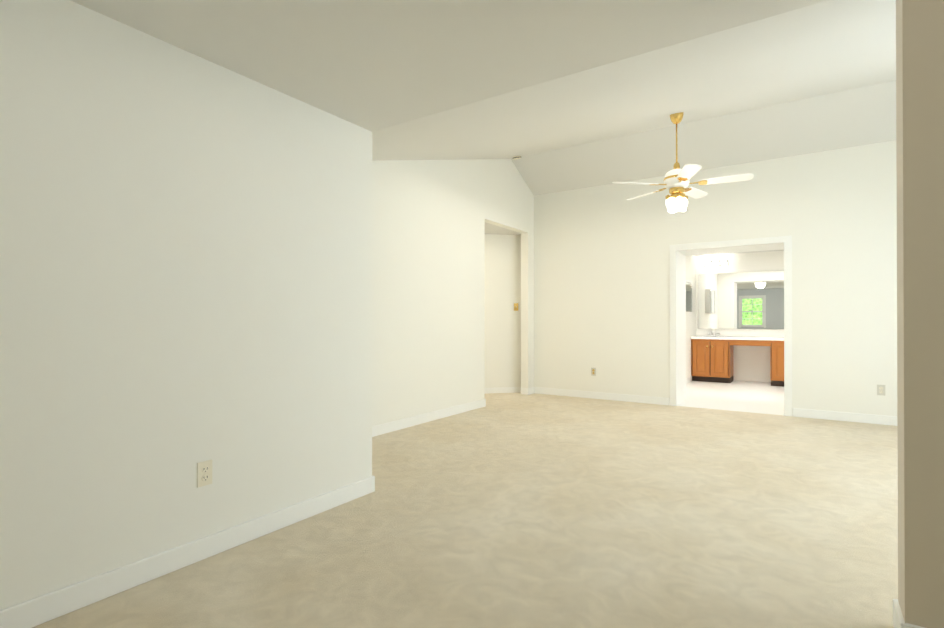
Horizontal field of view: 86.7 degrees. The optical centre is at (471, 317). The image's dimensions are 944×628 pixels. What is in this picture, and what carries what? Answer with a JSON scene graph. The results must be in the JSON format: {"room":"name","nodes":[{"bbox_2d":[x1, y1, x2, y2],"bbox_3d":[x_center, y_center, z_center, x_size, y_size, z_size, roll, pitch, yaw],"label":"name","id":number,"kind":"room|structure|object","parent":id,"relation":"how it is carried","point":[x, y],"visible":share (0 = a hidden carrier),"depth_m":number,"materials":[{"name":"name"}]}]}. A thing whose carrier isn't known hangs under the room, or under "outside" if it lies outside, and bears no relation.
{"room":"empty bedroom","nodes":[
{"label":"empty bedroom","id":0,"kind":"room"},
{"bbox_2d":[0,0,371,609],"bbox_3d":[-1.846,-0.150,1.601,0.120,2.560,4.120,0,0,34],"label":"wall","id":1,"kind":"structure","parent":0,"point":[185,262],"depth_m":2.20,"materials":[{"name":"paint"}]},
{"bbox_2d":[0,475,374,627],"bbox_3d":[-1.754,1.080,1.617,0.018,0.100,4.018,0,0,34],"label":"baseboard","id":2,"kind":"structure","parent":1,"relation":"attached to","point":[36,611],"depth_m":2.20,"materials":[{"name":"paint"}]},
{"bbox_2d":[197,460,211,487],"bbox_3d":[-1.259,0.733,2.360,0.011,0.114,0.070,0,0,34],"label":"outlet","id":3,"kind":"object","parent":1,"relation":"attached to","point":[204,473],"visible":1,"depth_m":2.35,"materials":[{"name":"beige plastic"}]},
{"bbox_2d":[372,159,533,425],"bbox_3d":[-0.747,-0.797,6.591,1.615,3.900,5.400,0,0,34],"label":"wall","id":4,"kind":"structure","parent":0,"point":[430,218],"depth_m":5.86,"materials":[{"name":"paint"}]},
{"bbox_2d":[372,399,485,436],"bbox_3d":[-0.712,1.097,5.214,0.048,0.100,3.167,0,0,34],"label":"baseboard","id":5,"kind":"structure","parent":4,"relation":"attached to","point":[396,425],"depth_m":5.47,"materials":[{"name":"paint"}]},
{"bbox_2d":[514,303,517,310],"bbox_3d":[0.686,-0.172,7.782,0.053,0.114,0.053,0,0,34],"label":"door hinge","id":6,"kind":"object","parent":4,"relation":"attached to","point":[515,306],"visible":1,"depth_m":7.78,"materials":[{"name":"gold metal"}]},
{"bbox_2d":[32,393,897,627],"bbox_3d":[0.491,1.186,2.994,8.200,0.100,9.800,0,0,34],"label":"floor carpet","id":7,"kind":"object","parent":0,"point":[512,510],"visible":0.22,"depth_m":2.60,"materials":[{"name":"beige carpet"}]},
{"bbox_2d":[70,0,895,255],"bbox_3d":[1.936,-1.828,4.028,6.325,1.219,12.500,0,0,34],"label":"ceiling","id":8,"kind":"structure","parent":0,"point":[818,77],"depth_m":2.66,"materials":[{"name":"paint"}]},
{"bbox_2d":[612,112,753,212],"bbox_3d":[2.005,-1.518,4.796,1.209,0.985,1.228,0,0,34],"label":"ceiling fan","id":9,"kind":"object","parent":8,"relation":"hanging from","point":[676,181],"visible":0.98,"depth_m":4.73,"materials":[{"name":"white metal"}]},
{"bbox_2d":[485,222,520,234],"bbox_3d":[-0.126,-1.343,7.622,1.456,0.099,3.100,0,0,34],"label":"ceiling","id":10,"kind":"structure","parent":0,"point":[491,229],"depth_m":7.40,"materials":[{"name":"paint"}]},
{"bbox_2d":[686,255,696,380],"bbox_3d":[3.525,-0.068,8.567,0.120,2.460,3.010,0,0,34],"label":"wall","id":11,"kind":"structure","parent":0,"point":[691,260],"depth_m":9.21,"materials":[{"name":"paint"}]},
{"bbox_2d":[686,281,691,311],"bbox_3d":[3.641,-0.363,8.533,0.112,0.514,0.604,0,0,34],"label":"mirrored medicine cabinet","id":12,"kind":"object","parent":11,"relation":"attached to","point":[688,296],"visible":0.42,"depth_m":8.50,"materials":[{"name":"silver metal"}]},
{"bbox_2d":[534,140,896,415],"bbox_3d":[3.513,-0.798,6.392,5.965,3.900,0.630,0,0,34],"label":"wall","id":13,"kind":"structure","parent":0,"point":[602,279],"depth_m":6.17,"materials":[{"name":"paint"}]},
{"bbox_2d":[591,368,595,375],"bbox_3d":[1.742,0.771,7.178,0.070,0.114,0.011,0,0,34],"label":"outlet","id":14,"kind":"object","parent":13,"relation":"attached to","point":[593,371],"visible":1,"depth_m":7.17,"materials":[{"name":"plastic"}]},
{"bbox_2d":[532,387,669,404],"bbox_3d":[1.780,1.106,7.150,1.990,0.100,0.014,0,0,34],"label":"baseboard","id":15,"kind":"structure","parent":13,"relation":"attached to","point":[538,390],"depth_m":7.09,"materials":[{"name":"paint"}]},
{"bbox_2d":[670,236,791,415],"bbox_3d":[3.350,0.095,6.486,1.361,2.115,0.646,0,0,34],"label":"door frame","id":16,"kind":"structure","parent":13,"relation":"attached to","point":[679,253],"depth_m":6.56,"materials":[{"name":"paint"}]},
{"bbox_2d":[793,408,897,425],"bbox_3d":[4.719,1.096,5.191,2.345,0.100,0.018,0,0,34],"label":"baseboard","id":17,"kind":"structure","parent":13,"relation":"attached to","point":[797,412],"depth_m":5.56,"materials":[{"name":"paint"}]},
{"bbox_2d":[877,385,884,395],"bbox_3d":[4.415,0.777,5.399,0.070,0.114,0.011,0,0,34],"label":"outlet","id":18,"kind":"object","parent":13,"relation":"attached to","point":[880,389],"visible":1,"depth_m":5.40,"materials":[{"name":"plastic"}]},
{"bbox_2d":[677,381,783,414],"bbox_3d":[4.119,1.209,7.902,4.400,0.100,3.808,0,0,34],"label":"floor","id":19,"kind":"structure","parent":0,"point":[756,397],"depth_m":7.37,"materials":[{"name":"white tile"}]},
{"bbox_2d":[691,331,730,382],"bbox_3d":[4.446,0.703,9.263,0.630,0.924,0.576,0,0,34],"label":"base cabinet","id":20,"kind":"object","parent":19,"relation":"on","point":[711,358],"depth_m":9.05,"materials":[{"name":"brown wood"}]},
{"bbox_2d":[708,330,719,335],"bbox_3d":[4.535,0.284,9.391,0.210,0.110,0.147,0,0,34],"label":"chrome faucet","id":21,"kind":"object","parent":20,"relation":"on","point":[713,333],"visible":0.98,"depth_m":9.42,"materials":[{"name":"silver metal"}]},
{"bbox_2d":[731,331,774,385],"bbox_3d":[4.971,0.701,8.913,0.668,0.924,0.576,0,0,34],"label":"base cabinet","id":22,"kind":"object","parent":19,"relation":"on","point":[741,338],"depth_m":8.78,"materials":[{"name":"brown wood"}]},
{"bbox_2d":[771,331,783,386],"bbox_3d":[5.640,0.699,8.468,0.974,0.924,0.576,0,0,34],"label":"base cabinet","id":23,"kind":"object","parent":19,"relation":"on","point":[777,337],"depth_m":8.47,"materials":[{"name":"brown wood"}]},
{"bbox_2d":[697,251,783,382],"bbox_3d":[5.449,-0.066,9.022,2.580,2.460,0.120,0,0,34],"label":"wall","id":24,"kind":"structure","parent":0,"point":[751,363],"depth_m":9.19,"materials":[{"name":"paint"}]},
{"bbox_2d":[704,260,727,266],"bbox_3d":[4.592,-1.034,9.435,0.400,0.100,0.149,0,0,34],"label":"vanity light bar","id":25,"kind":"object","parent":24,"relation":"attached to","point":[716,263],"visible":1,"depth_m":9.42,"materials":[{"name":"silver metal"}]},
{"bbox_2d":[698,270,783,328],"bbox_3d":[5.296,-0.323,9.046,2.220,1.045,0.012,0,0,34],"label":"mirror","id":26,"kind":"object","parent":24,"relation":"attached to","point":[746,300],"visible":0.64,"depth_m":9.25,"materials":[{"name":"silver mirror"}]},
{"bbox_2d":[896,0,943,627],"bbox_3d":[2.378,-0.822,1.189,2.087,3.900,0.150,0,0,34],"label":"wall","id":27,"kind":"structure","parent":0,"point":[920,189],"depth_m":1.68,"materials":[{"name":"beige paint"}]},
{"bbox_2d":[893,599,900,611],"bbox_3d":[2.353,1.078,1.285,1.956,0.100,0.038,0,0,34],"label":"baseboard","id":28,"kind":"structure","parent":27,"relation":"attached to","point":[896,607],"depth_m":1.80,"materials":[{"name":"paint"}]},
{"bbox_2d":[893,612,924,627],"bbox_3d":[1.967,1.079,1.355,1.236,0.100,0.022,0,0,34],"label":"baseboard","id":29,"kind":"structure","parent":27,"relation":"attached to","point":[898,620],"depth_m":1.72,"materials":[{"name":"paint"}]}
]}

